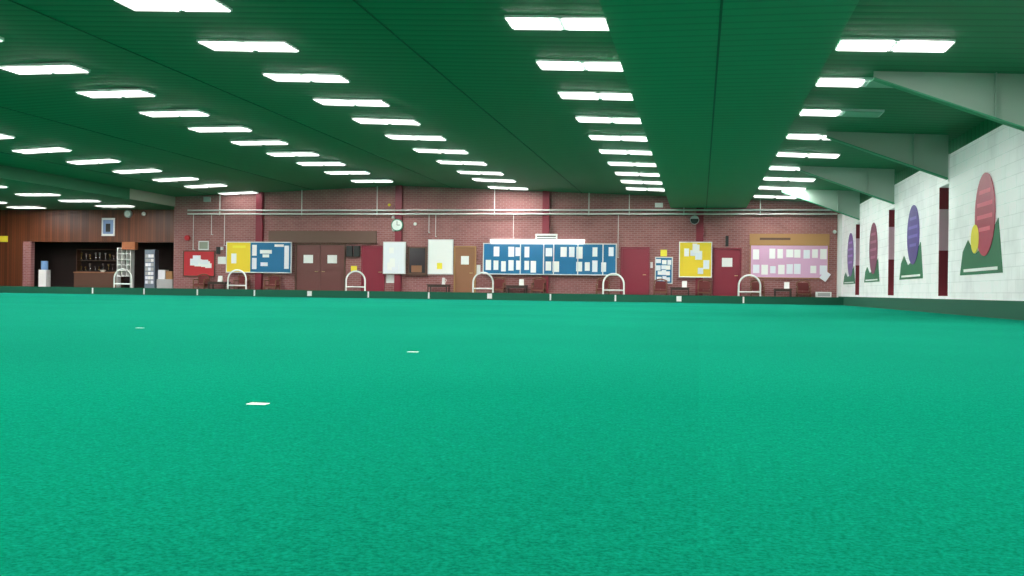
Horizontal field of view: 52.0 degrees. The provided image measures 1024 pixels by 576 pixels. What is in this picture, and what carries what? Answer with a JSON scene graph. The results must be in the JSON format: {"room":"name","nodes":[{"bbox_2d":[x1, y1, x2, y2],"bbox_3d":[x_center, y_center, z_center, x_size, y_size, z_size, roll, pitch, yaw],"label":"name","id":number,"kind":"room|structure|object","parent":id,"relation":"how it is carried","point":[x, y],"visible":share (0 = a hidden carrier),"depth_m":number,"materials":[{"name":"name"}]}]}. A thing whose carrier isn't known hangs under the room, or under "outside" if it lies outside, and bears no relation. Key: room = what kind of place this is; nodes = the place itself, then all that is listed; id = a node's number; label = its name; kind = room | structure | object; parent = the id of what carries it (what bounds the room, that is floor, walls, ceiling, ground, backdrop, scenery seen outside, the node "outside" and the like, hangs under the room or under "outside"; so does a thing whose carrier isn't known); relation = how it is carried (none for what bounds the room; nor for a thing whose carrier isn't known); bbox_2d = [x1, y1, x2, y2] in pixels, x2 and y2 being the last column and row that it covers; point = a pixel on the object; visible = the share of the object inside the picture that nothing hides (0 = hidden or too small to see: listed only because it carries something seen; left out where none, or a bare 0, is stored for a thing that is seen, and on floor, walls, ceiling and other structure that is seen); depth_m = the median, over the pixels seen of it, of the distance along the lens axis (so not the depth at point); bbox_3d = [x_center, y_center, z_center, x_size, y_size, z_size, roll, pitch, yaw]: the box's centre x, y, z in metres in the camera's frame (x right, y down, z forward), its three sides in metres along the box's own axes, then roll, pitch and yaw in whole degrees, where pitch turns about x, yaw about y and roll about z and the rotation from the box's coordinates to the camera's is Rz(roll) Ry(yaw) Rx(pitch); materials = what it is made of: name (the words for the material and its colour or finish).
{"room":"indoor bowls green","nodes":[
{"label":"indoor bowls green","id":0,"kind":"room"},
{"bbox_2d":[0,210,173,287],"bbox_3d":[-19.118,-2.154,46.407,11.950,4.750,4.000,1,0,10],"label":"wall","id":1,"kind":"structure","parent":0,"point":[54,237],"depth_m":46.54,"materials":[{"name":"brown wood"}]},
{"bbox_2d":[0,210,145,241],"bbox_3d":[-19.428,-2.715,46.064,7.271,1.417,0.182,1,0,10],"label":"signs","id":2,"kind":"object","parent":1,"relation":"attached to","point":[128,213],"visible":1,"depth_m":45.57,"materials":[{"name":"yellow plastic"}]},
{"bbox_2d":[76,249,116,271],"bbox_3d":[-18.810,-1.248,47.877,2.085,1.044,0.380,1,0,10],"label":"upper cabinet","id":3,"kind":"object","parent":1,"relation":"attached to","point":[87,260],"visible":0.92,"depth_m":47.99,"materials":[{"name":"brown wood"}]},
{"bbox_2d":[101,218,114,235],"bbox_3d":[-17.618,-2.663,45.815,0.619,0.786,0.033,1,0,10],"label":"picture frame","id":4,"kind":"object","parent":1,"relation":"attached to","point":[108,224],"visible":1,"depth_m":45.80,"materials":[{"name":"white paper"}]},
{"bbox_2d":[0,165,174,209],"bbox_3d":[-23.366,-4.080,23.150,11.740,1.120,51.300,1,0,10],"label":"ceiling","id":5,"kind":"structure","parent":0,"point":[19,180],"depth_m":39.21,"materials":[{"name":"green paint"}]},
{"bbox_2d":[14,193,134,206],"label":"ceiling lights","id":6,"kind":"object","parent":5,"relation":"attached to","point":[23,194],"depth_m":40.59,"materials":[{"name":"white plastic"}]},
{"bbox_2d":[255,185,703,295],"bbox_3d":[-1.587,-1.792,40.853,17.773,4.459,0.150,1,0,10],"label":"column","id":7,"kind":"structure","parent":0,"point":[398,188],"depth_m":41.29,"materials":[{"name":"red metal"}]},
{"bbox_2d":[226,242,291,272],"bbox_3d":[-10.195,-1.234,42.280,2.798,1.254,0.062,1,0,10],"label":"board","id":8,"kind":"object","parent":7,"relation":"attached to","point":[248,257],"visible":1,"depth_m":42.25,"materials":[{"name":"blue fabric"}]},
{"bbox_2d":[383,242,405,273],"bbox_3d":[-4.622,-1.186,41.281,0.917,1.264,0.063,1,0,10],"label":"notice board","id":9,"kind":"object","parent":7,"relation":"attached to","point":[394,253],"visible":1,"depth_m":41.25,"materials":[{"name":"silver metal"}]},
{"bbox_2d":[391,219,402,230],"bbox_3d":[-4.513,-2.472,41.267,0.480,0.480,0.064,1,0,10],"label":"round clock","id":10,"kind":"object","parent":7,"relation":"attached to","point":[397,224],"visible":1,"depth_m":41.25,"materials":[{"name":"white plastic"}]},
{"bbox_2d":[483,243,616,275],"bbox_3d":[1.418,-1.107,40.193,5.162,1.211,0.075,1,0,10],"label":"notice board","id":11,"kind":"object","parent":7,"relation":"attached to","point":[498,258],"visible":0.97,"depth_m":40.18,"materials":[{"name":"blue fabric"}]},
{"bbox_2d":[690,215,698,223],"bbox_3d":[6.804,-2.532,39.134,0.340,0.332,0.276,1,0,10],"label":"speaker","id":12,"kind":"object","parent":7,"relation":"attached to","point":[694,219],"visible":1,"depth_m":39.03},
{"bbox_2d":[679,242,711,277],"bbox_3d":[6.853,-1.061,39.227,1.220,1.332,0.062,1,0,10],"label":"board","id":13,"kind":"object","parent":7,"relation":"attached to","point":[695,258],"visible":1,"depth_m":39.20,"materials":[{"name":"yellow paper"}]},
{"bbox_2d":[218,276,788,288],"bbox_3d":[-0.852,-0.244,40.364,22.333,0.260,0.140,1,0,10],"label":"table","id":14,"kind":"object","parent":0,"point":[220,278],"visible":1,"depth_m":40.10,"materials":[{"name":"wood"}]},
{"bbox_2d":[173,186,839,296],"bbox_3d":[-0.600,-1.864,40.905,26.950,4.870,0.300,1,0,10],"label":"wall","id":15,"kind":"structure","parent":0,"point":[656,232],"depth_m":40.81,"materials":[{"name":"brick"}]},
{"bbox_2d":[183,251,215,276],"bbox_3d":[-12.780,-0.996,42.894,1.386,1.051,0.062,1,0,10],"label":"board","id":16,"kind":"object","parent":15,"relation":"attached to","point":[195,263],"visible":1,"depth_m":42.87,"materials":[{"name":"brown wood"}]},
{"bbox_2d":[198,241,208,249],"bbox_3d":[-12.591,-1.736,42.880,0.447,0.368,0.029,1,0,10],"label":"picture frame","id":17,"kind":"object","parent":15,"relation":"attached to","point":[202,245],"visible":1,"depth_m":42.86,"materials":[{"name":"silver metal"}]},
{"bbox_2d":[295,244,345,290],"bbox_3d":[-7.666,-0.703,41.953,2.090,2.127,0.110,1,0,10],"label":"double door","id":18,"kind":"structure","parent":15,"relation":"in","point":[317,266],"depth_m":41.95,"materials":[{"name":"brown wood"}]},
{"bbox_2d":[269,231,376,243],"bbox_3d":[-7.580,-2.034,41.940,4.550,0.494,0.115,1,0,10],"label":"canopy","id":19,"kind":"object","parent":15,"relation":"attached to","point":[355,237],"visible":1,"depth_m":41.88,"materials":[{"name":"brown wood"}]},
{"bbox_2d":[361,246,384,290],"bbox_3d":[-5.503,-0.641,41.565,0.956,2.059,0.110,1,0,10],"label":"door","id":20,"kind":"structure","parent":15,"relation":"in","point":[371,256],"depth_m":41.56,"materials":[{"name":"red wood"}]},
{"bbox_2d":[406,247,427,275],"bbox_3d":[-3.733,-1.060,41.226,0.852,1.130,0.155,1,0,10],"label":"hatch","id":21,"kind":"object","parent":15,"relation":"attached to","point":[417,256],"visible":1,"depth_m":41.27,"materials":[{"name":"brown wood"}]},
{"bbox_2d":[428,239,453,274],"bbox_3d":[-2.795,-1.219,41.107,1.011,1.372,0.062,1,0,10],"label":"board","id":22,"kind":"object","parent":15,"relation":"attached to","point":[439,250],"visible":1,"depth_m":41.08,"materials":[{"name":"silver metal"}]},
{"bbox_2d":[184,197,728,282],"bbox_3d":[-2.678,-1.883,40.970,21.810,3.420,0.295,1,0,10],"label":"notices","id":23,"kind":"object","parent":15,"relation":"attached to","point":[539,238],"visible":0.97,"depth_m":40.37,"materials":[{"name":"white paper"}]},
{"bbox_2d":[453,246,475,291],"bbox_3d":[-1.839,-0.599,40.909,0.873,2.068,0.110,1,0,10],"label":"wooden door","id":24,"kind":"structure","parent":15,"relation":"in","point":[464,256],"depth_m":40.91,"materials":[{"name":"brown wood"}]},
{"bbox_2d":[187,186,837,257],"bbox_3d":[-0.665,-2.577,40.648,25.505,2.752,0.228,1,0,10],"label":"pipe rail","id":25,"kind":"object","parent":15,"relation":"attached to","point":[494,209],"visible":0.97,"depth_m":40.42,"materials":[{"name":"white metal"}]},
{"bbox_2d":[388,203,836,233],"bbox_3d":[3.491,-2.664,39.975,17.088,1.146,0.133,1,0,10],"label":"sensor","id":26,"kind":"object","parent":15,"relation":"attached to","point":[389,204],"visible":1,"depth_m":41.26,"materials":[{"name":"white plastic"}]},
{"bbox_2d":[620,247,649,294],"bbox_3d":[4.654,-0.517,39.746,1.086,2.067,0.110,1,0,10],"label":"door","id":27,"kind":"structure","parent":15,"relation":"in","point":[635,261],"depth_m":39.74,"materials":[{"name":"red wood"}]},
{"bbox_2d":[655,257,672,283],"bbox_3d":[5.722,-0.665,39.580,0.661,1.009,0.062,1,0,10],"label":"poster board","id":28,"kind":"object","parent":15,"relation":"attached to","point":[663,265],"visible":1,"depth_m":39.55,"materials":[{"name":"paper"}]},
{"bbox_2d":[712,248,741,295],"bbox_3d":[8.014,-0.464,39.144,1.041,2.046,0.110,1,0,10],"label":"door","id":29,"kind":"structure","parent":15,"relation":"in","point":[726,261],"depth_m":39.14,"materials":[{"name":"red wood"}]},
{"bbox_2d":[749,234,830,281],"bbox_3d":[10.261,-1.119,38.763,2.926,1.763,0.074,1,0,10],"label":"board","id":30,"kind":"object","parent":15,"relation":"attached to","point":[791,256],"visible":1,"depth_m":38.74,"materials":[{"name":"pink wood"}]},
{"bbox_2d":[0,293,1023,575],"bbox_3d":[-11.031,0.318,17.705,38.050,0.122,44.970,1,0,10],"label":"floor","id":31,"kind":"structure","parent":0,"point":[141,435],"depth_m":2.53,"materials":[{"name":"green carpet"}]},
{"bbox_2d":[0,0,1023,201],"bbox_3d":[-4.920,-3.892,17.662,26.590,1.041,47.000,1,0,10],"label":"ceiling","id":32,"kind":"structure","parent":0,"point":[458,69],"depth_m":20.28,"materials":[{"name":"green metal"}]},
{"bbox_2d":[11,147,71,153],"label":"ceiling lights","id":33,"kind":"object","parent":32,"relation":"attached to","point":[44,149],"depth_m":29.37,"materials":[{"name":"white plastic"}]},
{"bbox_2d":[0,62,89,74],"label":"ceiling lights","id":34,"kind":"object","parent":32,"relation":"attached to","point":[65,67],"depth_m":19.41,"materials":[{"name":"white plastic"}]},
{"bbox_2d":[65,158,120,164],"label":"ceiling lights","id":35,"kind":"object","parent":32,"relation":"attached to","point":[106,160],"depth_m":31.90,"materials":[{"name":"white plastic"}]},
{"bbox_2d":[75,88,155,97],"label":"ceiling lights","id":36,"kind":"object","parent":32,"relation":"attached to","point":[121,92],"depth_m":21.79,"materials":[{"name":"white plastic"}]},
{"bbox_2d":[111,168,162,173],"label":"ceiling lights","id":37,"kind":"object","parent":32,"relation":"attached to","point":[145,170],"depth_m":34.39,"materials":[{"name":"white plastic"}]},
{"bbox_2d":[114,0,232,11],"label":"ceiling lights","id":38,"kind":"object","parent":32,"relation":"attached to","point":[136,5],"depth_m":14.36,"materials":[{"name":"white plastic"}]},
{"bbox_2d":[138,109,209,116],"label":"ceiling lights","id":39,"kind":"object","parent":32,"relation":"attached to","point":[164,112],"depth_m":24.22,"materials":[{"name":"white plastic"}]},
{"bbox_2d":[152,177,227,187],"label":"ceiling lights","id":40,"kind":"object","parent":32,"relation":"attached to","point":[175,178],"depth_m":37.30,"materials":[{"name":"white plastic"}]},
{"bbox_2d":[187,125,251,131],"label":"ceiling lights","id":41,"kind":"object","parent":32,"relation":"attached to","point":[218,128],"depth_m":26.54,"materials":[{"name":"white plastic"}]},
{"bbox_2d":[196,39,299,51],"label":"ceiling lights","id":42,"kind":"object","parent":32,"relation":"attached to","point":[214,44],"depth_m":16.67,"materials":[{"name":"white plastic"}]},
{"bbox_2d":[230,139,288,144],"label":"ceiling lights","id":43,"kind":"object","parent":32,"relation":"attached to","point":[255,141],"depth_m":28.92,"materials":[{"name":"white plastic"}]},
{"bbox_2d":[266,151,319,155],"label":"ceiling lights","id":44,"kind":"object","parent":32,"relation":"attached to","point":[282,153],"depth_m":31.33,"materials":[{"name":"white plastic"}]},
{"bbox_2d":[262,72,350,82],"label":"ceiling lights","id":45,"kind":"object","parent":32,"relation":"attached to","point":[276,76],"depth_m":19.13,"materials":[{"name":"white plastic"}]},
{"bbox_2d":[296,161,345,165],"label":"ceiling lights","id":46,"kind":"object","parent":32,"relation":"attached to","point":[307,163],"depth_m":33.63,"materials":[{"name":"white plastic"}]},
{"bbox_2d":[324,170,370,173],"label":"ceiling lights","id":47,"kind":"object","parent":32,"relation":"attached to","point":[336,171],"depth_m":36.12,"materials":[{"name":"white plastic"}]},
{"bbox_2d":[312,98,389,106],"label":"ceiling lights","id":48,"kind":"object","parent":32,"relation":"attached to","point":[324,101],"depth_m":21.61,"materials":[{"name":"white plastic"}]},
{"bbox_2d":[350,179,392,182],"label":"ceiling lights","id":49,"kind":"object","parent":32,"relation":"attached to","point":[354,180],"depth_m":38.88,"materials":[{"name":"white plastic"}]},
{"bbox_2d":[351,117,420,124],"label":"ceiling lights","id":50,"kind":"object","parent":32,"relation":"attached to","point":[395,121],"depth_m":24.03,"materials":[{"name":"white plastic"}]},
{"bbox_2d":[384,134,446,140],"label":"ceiling lights","id":51,"kind":"object","parent":32,"relation":"attached to","point":[393,136],"depth_m":26.51,"materials":[{"name":"white plastic"}]},
{"bbox_2d":[412,148,468,153],"label":"ceiling lights","id":52,"kind":"object","parent":32,"relation":"attached to","point":[422,150],"depth_m":29.07,"materials":[{"name":"white plastic"}]},
{"bbox_2d":[436,160,487,164],"label":"ceiling lights","id":53,"kind":"object","parent":32,"relation":"attached to","point":[440,161],"depth_m":31.66,"materials":[{"name":"white plastic"}]},
{"bbox_2d":[456,170,528,189],"label":"ceiling lights","id":54,"kind":"object","parent":32,"relation":"attached to","point":[460,171],"depth_m":36.55,"materials":[{"name":"white plastic"}]},
{"bbox_2d":[504,15,608,30],"label":"ceiling lights","id":55,"kind":"object","parent":32,"relation":"attached to","point":[547,22],"depth_m":14.12,"materials":[{"name":"white plastic"}]},
{"bbox_2d":[535,59,622,70],"label":"ceiling lights","id":56,"kind":"object","parent":32,"relation":"attached to","point":[544,64],"depth_m":16.75,"materials":[{"name":"white plastic"}]},
{"bbox_2d":[557,90,632,100],"label":"ceiling lights","id":57,"kind":"object","parent":32,"relation":"attached to","point":[564,94],"depth_m":19.32,"materials":[{"name":"white plastic"}]},
{"bbox_2d":[575,115,640,123],"label":"ceiling lights","id":58,"kind":"object","parent":32,"relation":"attached to","point":[591,119],"depth_m":22.04,"materials":[{"name":"white plastic"}]},
{"bbox_2d":[588,134,647,141],"label":"ceiling lights","id":59,"kind":"object","parent":32,"relation":"attached to","point":[592,136],"depth_m":24.60,"materials":[{"name":"white plastic"}]},
{"bbox_2d":[598,149,651,154],"label":"ceiling lights","id":60,"kind":"object","parent":32,"relation":"attached to","point":[604,151],"depth_m":27.07,"materials":[{"name":"white plastic"}]},
{"bbox_2d":[607,161,655,166],"label":"ceiling lights","id":61,"kind":"object","parent":32,"relation":"attached to","point":[618,163],"depth_m":29.60,"materials":[{"name":"white plastic"}]},
{"bbox_2d":[614,171,664,190],"label":"ceiling lights","id":62,"kind":"object","parent":32,"relation":"attached to","point":[616,172],"depth_m":34.37,"materials":[{"name":"white plastic"}]},
{"bbox_2d":[599,0,858,207],"bbox_3d":[3.218,-3.706,16.204,2.790,1.206,47.000,1,0,10],"label":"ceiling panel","id":63,"kind":"object","parent":32,"relation":"attached to","point":[717,87],"visible":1,"depth_m":15.46,"materials":[{"name":"green metal"}]},
{"bbox_2d":[758,186,805,190],"label":"ceiling lights","id":64,"kind":"object","parent":32,"relation":"attached to","point":[760,187],"depth_m":33.93,"materials":[{"name":"white plastic"}]},
{"bbox_2d":[769,165,798,170],"label":"ceiling lights","id":65,"kind":"object","parent":32,"relation":"attached to","point":[772,167],"depth_m":28.59,"materials":[{"name":"white plastic"}]},
{"bbox_2d":[763,176,815,181],"label":"ceiling lights","id":66,"kind":"object","parent":32,"relation":"attached to","point":[765,177],"depth_m":31.23,"materials":[{"name":"white plastic"}]},
{"bbox_2d":[786,133,828,139],"label":"ceiling lights","id":67,"kind":"object","parent":32,"relation":"attached to","point":[809,136],"depth_m":22.81,"materials":[{"name":"white plastic"}]},
{"bbox_2d":[776,151,840,157],"label":"ceiling lights","id":68,"kind":"object","parent":32,"relation":"attached to","point":[779,154],"depth_m":25.74,"materials":[{"name":"white plastic"}]},
{"bbox_2d":[781,189,859,219],"bbox_3d":[10.038,-2.734,34.179,2.455,1.031,0.200,1,0,10],"label":"beam","id":69,"kind":"structure","parent":32,"relation":"attached to","point":[847,203],"depth_m":34.09,"materials":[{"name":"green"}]},
{"bbox_2d":[799,108,884,117],"label":"ceiling lights","id":70,"kind":"object","parent":32,"relation":"attached to","point":[876,113],"depth_m":19.69,"materials":[{"name":"white plastic"}]},
{"bbox_2d":[799,166,894,203],"bbox_3d":[8.954,-2.763,28.125,2.455,1.031,0.200,1,0,10],"label":"beam","id":71,"kind":"structure","parent":32,"relation":"attached to","point":[876,183],"depth_m":28.04,"materials":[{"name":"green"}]},
{"bbox_2d":[815,76,891,87],"label":"ceiling lights","id":72,"kind":"object","parent":32,"relation":"attached to","point":[823,81],"depth_m":16.96,"materials":[{"name":"white plastic"}]},
{"bbox_2d":[826,131,947,179],"bbox_3d":[7.870,-2.791,22.072,2.455,1.031,0.200,1,0,10],"label":"beam","id":73,"kind":"structure","parent":32,"relation":"attached to","point":[927,153],"depth_m":21.99,"materials":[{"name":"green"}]},
{"bbox_2d":[835,37,955,52],"label":"ceiling lights","id":74,"kind":"object","parent":32,"relation":"attached to","point":[845,43],"depth_m":14.31,"materials":[{"name":"white plastic"}]},
{"bbox_2d":[872,71,1023,130],"bbox_3d":[6.786,-2.820,16.018,2.455,1.031,0.200,1,0,10],"label":"beam","id":75,"kind":"structure","parent":32,"relation":"attached to","point":[996,97],"depth_m":15.97,"materials":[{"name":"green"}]},
{"bbox_2d":[837,119,1023,300],"bbox_3d":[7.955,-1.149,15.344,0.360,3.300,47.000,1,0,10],"label":"wall","id":76,"kind":"structure","parent":0,"point":[999,153],"depth_m":21.22,"materials":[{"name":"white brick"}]},
{"bbox_2d":[843,233,854,283],"bbox_3d":[11.602,-1.007,36.136,0.021,1.740,2.876,1,0,10],"label":"banner sign","id":77,"kind":"object","parent":76,"relation":"attached to","point":[850,279],"visible":1,"depth_m":35.75,"materials":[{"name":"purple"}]},
{"bbox_2d":[864,223,878,281],"bbox_3d":[10.756,-1.056,31.410,0.021,1.756,2.803,1,0,10],"label":"banner sign","id":78,"kind":"object","parent":76,"relation":"attached to","point":[873,276],"visible":1,"depth_m":31.03,"materials":[{"name":"green"}]},
{"bbox_2d":[855,188,948,295],"bbox_3d":[8.153,-1.024,16.125,0.231,2.340,37.788,1,0,10],"label":"column","id":79,"kind":"structure","parent":76,"relation":"attached to","point":[943,192],"depth_m":22.61,"materials":[{"name":"red paint"}]},
{"bbox_2d":[899,205,922,279],"bbox_3d":[9.712,-1.109,25.578,0.021,1.781,2.877,1,0,10],"label":"banner sign","id":80,"kind":"object","parent":76,"relation":"attached to","point":[914,270],"visible":1,"depth_m":25.23,"materials":[{"name":"green"}]},
{"bbox_2d":[838,296,1023,319],"bbox_3d":[7.827,0.350,15.360,0.100,0.300,47.000,1,0,10],"label":"bank","id":81,"kind":"object","parent":76,"relation":"attached to","point":[1014,310],"visible":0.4,"depth_m":21.07,"materials":[{"name":"teal carpet"}]},
{"bbox_2d":[948,154,949,181],"bbox_3d":[9.028,-2.479,21.698,0.021,0.580,0.024,1,0,10],"label":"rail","id":82,"kind":"object","parent":76,"relation":"attached to","point":[948,154],"visible":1,"depth_m":21.69,"materials":[{"name":"white metal"}]},
{"bbox_2d":[960,173,1002,274],"bbox_3d":[8.578,-1.167,19.250,0.025,1.825,2.958,1,0,10],"label":"banner sign","id":83,"kind":"object","parent":76,"relation":"attached to","point":[985,234],"visible":1,"depth_m":18.91,"materials":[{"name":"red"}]},
{"bbox_3d":[-6.175,0.443,43.127,38.650,0.120,5.870,1,0,10],"label":"floor","id":84,"kind":"structure","parent":0,"visible":0},
{"bbox_2d":[38,261,50,286],"bbox_3d":[-20.849,-0.502,46.836,0.364,1.404,0.350,1,0,10],"label":"water cooler","id":85,"kind":"object","parent":84,"relation":"on","point":[44,276],"visible":0.94,"depth_m":46.69,"materials":[{"name":"white plastic"}]},
{"bbox_2d":[73,272,123,287],"bbox_3d":[-18.344,-0.235,46.614,2.092,0.936,0.660,1,0,10],"label":"bar counter","id":86,"kind":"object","parent":84,"relation":"on","point":[81,279],"depth_m":46.34,"materials":[{"name":"brown wood"}]},
{"bbox_2d":[113,268,132,287],"bbox_3d":[-15.530,-0.269,41.925,0.874,1.054,0.120,1,0,10],"label":"hoop","id":87,"kind":"object","parent":84,"relation":"on","point":[114,283],"visible":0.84,"depth_m":41.90,"materials":[{"name":"white plastic"}]},
{"bbox_2d":[116,248,134,287],"bbox_3d":[-16.924,-0.752,45.976,0.667,2.002,0.300,1,0,10],"label":"shelving","id":88,"kind":"object","parent":84,"relation":"on","point":[125,258],"visible":0.86,"depth_m":45.96,"materials":[{"name":"white paint"}]},
{"bbox_2d":[144,250,158,287],"bbox_3d":[-15.706,-0.696,45.758,0.472,1.922,0.360,1,0,10],"label":"tall cabinet","id":89,"kind":"object","parent":84,"relation":"on","point":[151,256],"visible":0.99,"depth_m":45.59,"materials":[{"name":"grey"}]},
{"bbox_2d":[157,270,172,287],"bbox_3d":[-15.005,-0.255,45.661,0.751,1.056,0.400,1,0,10],"label":"boxes","id":90,"kind":"object","parent":84,"relation":"on","point":[165,277],"visible":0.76,"depth_m":45.47,"materials":[{"name":"white cardboard"}]},
{"bbox_2d":[193,274,209,288],"bbox_3d":[-12.560,-0.144,42.433,0.500,0.884,0.468,1,0,10],"label":"chair","id":91,"kind":"object","parent":84,"relation":"on","point":[201,279],"visible":0.88,"depth_m":42.58,"materials":[{"name":"brown wood"}]},
{"bbox_2d":[208,282,230,288],"bbox_3d":[-11.807,0.028,42.273,0.796,0.560,0.500,1,0,10],"label":"table","id":92,"kind":"object","parent":84,"relation":"on","point":[212,283],"visible":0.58,"depth_m":42.10,"materials":[{"name":"brown"}]},
{"bbox_2d":[227,269,246,288],"bbox_3d":[-10.755,-0.209,41.070,0.874,1.054,0.120,1,0,10],"label":"hoop","id":93,"kind":"object","parent":84,"relation":"on","point":[228,285],"visible":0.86,"depth_m":41.05,"materials":[{"name":"white plastic"}]},
{"bbox_2d":[233,274,249,288],"bbox_3d":[-10.843,-0.122,42.126,0.500,0.884,0.468,1,0,10],"label":"chair","id":94,"kind":"object","parent":84,"relation":"on","point":[241,280],"visible":0.72,"depth_m":42.27,"materials":[{"name":"brown wood"}]},
{"bbox_2d":[264,274,280,289],"bbox_3d":[-9.567,-0.106,41.897,0.500,0.884,0.468,1,0,10],"label":"chair","id":95,"kind":"object","parent":84,"relation":"on","point":[271,280],"visible":0.88,"depth_m":42.05,"materials":[{"name":"brown wood"}]},
{"bbox_2d":[345,270,365,290],"bbox_3d":[-5.994,-0.148,40.217,0.874,1.054,0.120,1,0,10],"label":"hoop","id":96,"kind":"object","parent":84,"relation":"on","point":[349,273],"visible":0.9,"depth_m":40.20,"materials":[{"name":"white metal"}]},
{"bbox_2d":[426,284,449,291],"bbox_3d":[-2.849,0.141,40.669,0.837,0.560,0.500,1,0,10],"label":"table","id":97,"kind":"object","parent":84,"relation":"on","point":[428,285],"visible":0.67,"depth_m":40.48,"materials":[{"name":"brown wood"}]},
{"bbox_2d":[472,272,493,292],"bbox_3d":[-1.087,-0.086,39.338,0.874,1.054,0.120,1,0,10],"label":"hoop","id":98,"kind":"object","parent":84,"relation":"on","point":[491,277],"visible":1,"depth_m":39.31,"materials":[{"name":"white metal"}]},
{"bbox_2d":[491,277,505,292],"bbox_3d":[-0.524,0.008,40.277,0.500,0.884,0.468,1,0,10],"label":"chair","id":99,"kind":"object","parent":84,"relation":"on","point":[497,282],"visible":0.82,"depth_m":40.44,"materials":[{"name":"brown wood"}]},
{"bbox_2d":[505,285,526,292],"bbox_3d":[0.178,0.179,40.126,0.795,0.560,0.500,1,0,10],"label":"table","id":100,"kind":"object","parent":84,"relation":"on","point":[507,286],"visible":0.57,"depth_m":39.93,"materials":[{"name":"brown wood"}]},
{"bbox_2d":[531,277,545,292],"bbox_3d":[1.004,0.028,40.004,0.500,0.884,0.468,1,0,10],"label":"chair","id":101,"kind":"object","parent":84,"relation":"on","point":[536,283],"visible":0.89,"depth_m":40.16,"materials":[{"name":"brown wood"}]},
{"bbox_2d":[596,278,609,293],"bbox_3d":[3.425,0.058,39.570,0.500,0.884,0.468,1,0,10],"label":"chair","id":102,"kind":"object","parent":84,"relation":"on","point":[599,283],"visible":0.71,"depth_m":39.73,"materials":[{"name":"brown wood"}]},
{"bbox_2d":[602,273,624,293],"bbox_3d":[3.718,-0.025,38.477,0.874,1.054,0.120,1,0,10],"label":"hoop","id":103,"kind":"object","parent":84,"relation":"on","point":[606,276],"visible":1,"depth_m":38.47,"materials":[{"name":"white metal"}]},
{"bbox_2d":[653,279,666,294],"bbox_3d":[5.539,0.085,39.191,0.500,0.884,0.468,1,0,10],"label":"chair","id":104,"kind":"object","parent":84,"relation":"on","point":[657,284],"visible":0.88,"depth_m":39.35,"materials":[{"name":"brown wood"}]},
{"bbox_2d":[670,287,689,294],"bbox_3d":[6.243,0.256,39.040,0.734,0.560,0.500,1,0,10],"label":"table","id":105,"kind":"object","parent":84,"relation":"on","point":[672,288],"visible":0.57,"depth_m":38.82,"materials":[{"name":"brown wood"}]},
{"bbox_2d":[698,279,710,295],"bbox_3d":[7.130,0.105,38.906,0.500,0.884,0.468,1,0,10],"label":"chair","id":106,"kind":"object","parent":84,"relation":"on","point":[701,285],"visible":0.9,"depth_m":39.07,"materials":[{"name":"brown wood"}]},
{"bbox_2d":[738,274,760,295],"bbox_3d":[8.507,0.035,37.620,0.874,1.054,0.120,1,0,10],"label":"hoop","id":107,"kind":"object","parent":84,"relation":"on","point":[744,276],"visible":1,"depth_m":37.60,"materials":[{"name":"white metal"}]},
{"bbox_2d":[750,280,764,295],"bbox_3d":[9.016,0.129,38.569,0.500,0.884,0.468,1,0,10],"label":"chair","id":108,"kind":"object","parent":84,"relation":"on","point":[755,285],"visible":0.73,"depth_m":38.74,"materials":[{"name":"brown wood"}]},
{"bbox_2d":[774,288,792,296],"bbox_3d":[9.894,0.302,38.386,0.657,0.560,0.500,1,0,10],"label":"table","id":109,"kind":"object","parent":84,"relation":"on","point":[775,289],"visible":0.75,"depth_m":38.18,"materials":[{"name":"brown wood"}]},
{"bbox_2d":[796,280,810,296],"bbox_3d":[10.627,0.150,38.280,0.500,0.884,0.468,1,0,10],"label":"chair","id":110,"kind":"object","parent":84,"relation":"on","point":[799,286],"visible":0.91,"depth_m":38.44,"materials":[{"name":"brown wood"}]},
{"bbox_2d":[815,292,831,296],"bbox_3d":[11.327,0.371,38.202,0.530,0.460,0.356,1,0,10],"label":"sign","id":111,"kind":"object","parent":84,"relation":"on","point":[817,294],"visible":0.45,"depth_m":38.04,"materials":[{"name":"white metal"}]},
{"bbox_3d":[-7.044,0.454,39.976,38.050,0.060,0.280,1,0,10],"label":"floor","id":112,"kind":"structure","parent":0,"visible":0},
{"bbox_2d":[0,286,843,304],"bbox_3d":[-7.051,0.260,40.208,37.950,0.330,0.186,1,0,10],"label":"bank","id":113,"kind":"object","parent":112,"relation":"on","point":[3,289],"visible":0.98,"depth_m":39.36,"materials":[{"name":"teal"}]}
]}

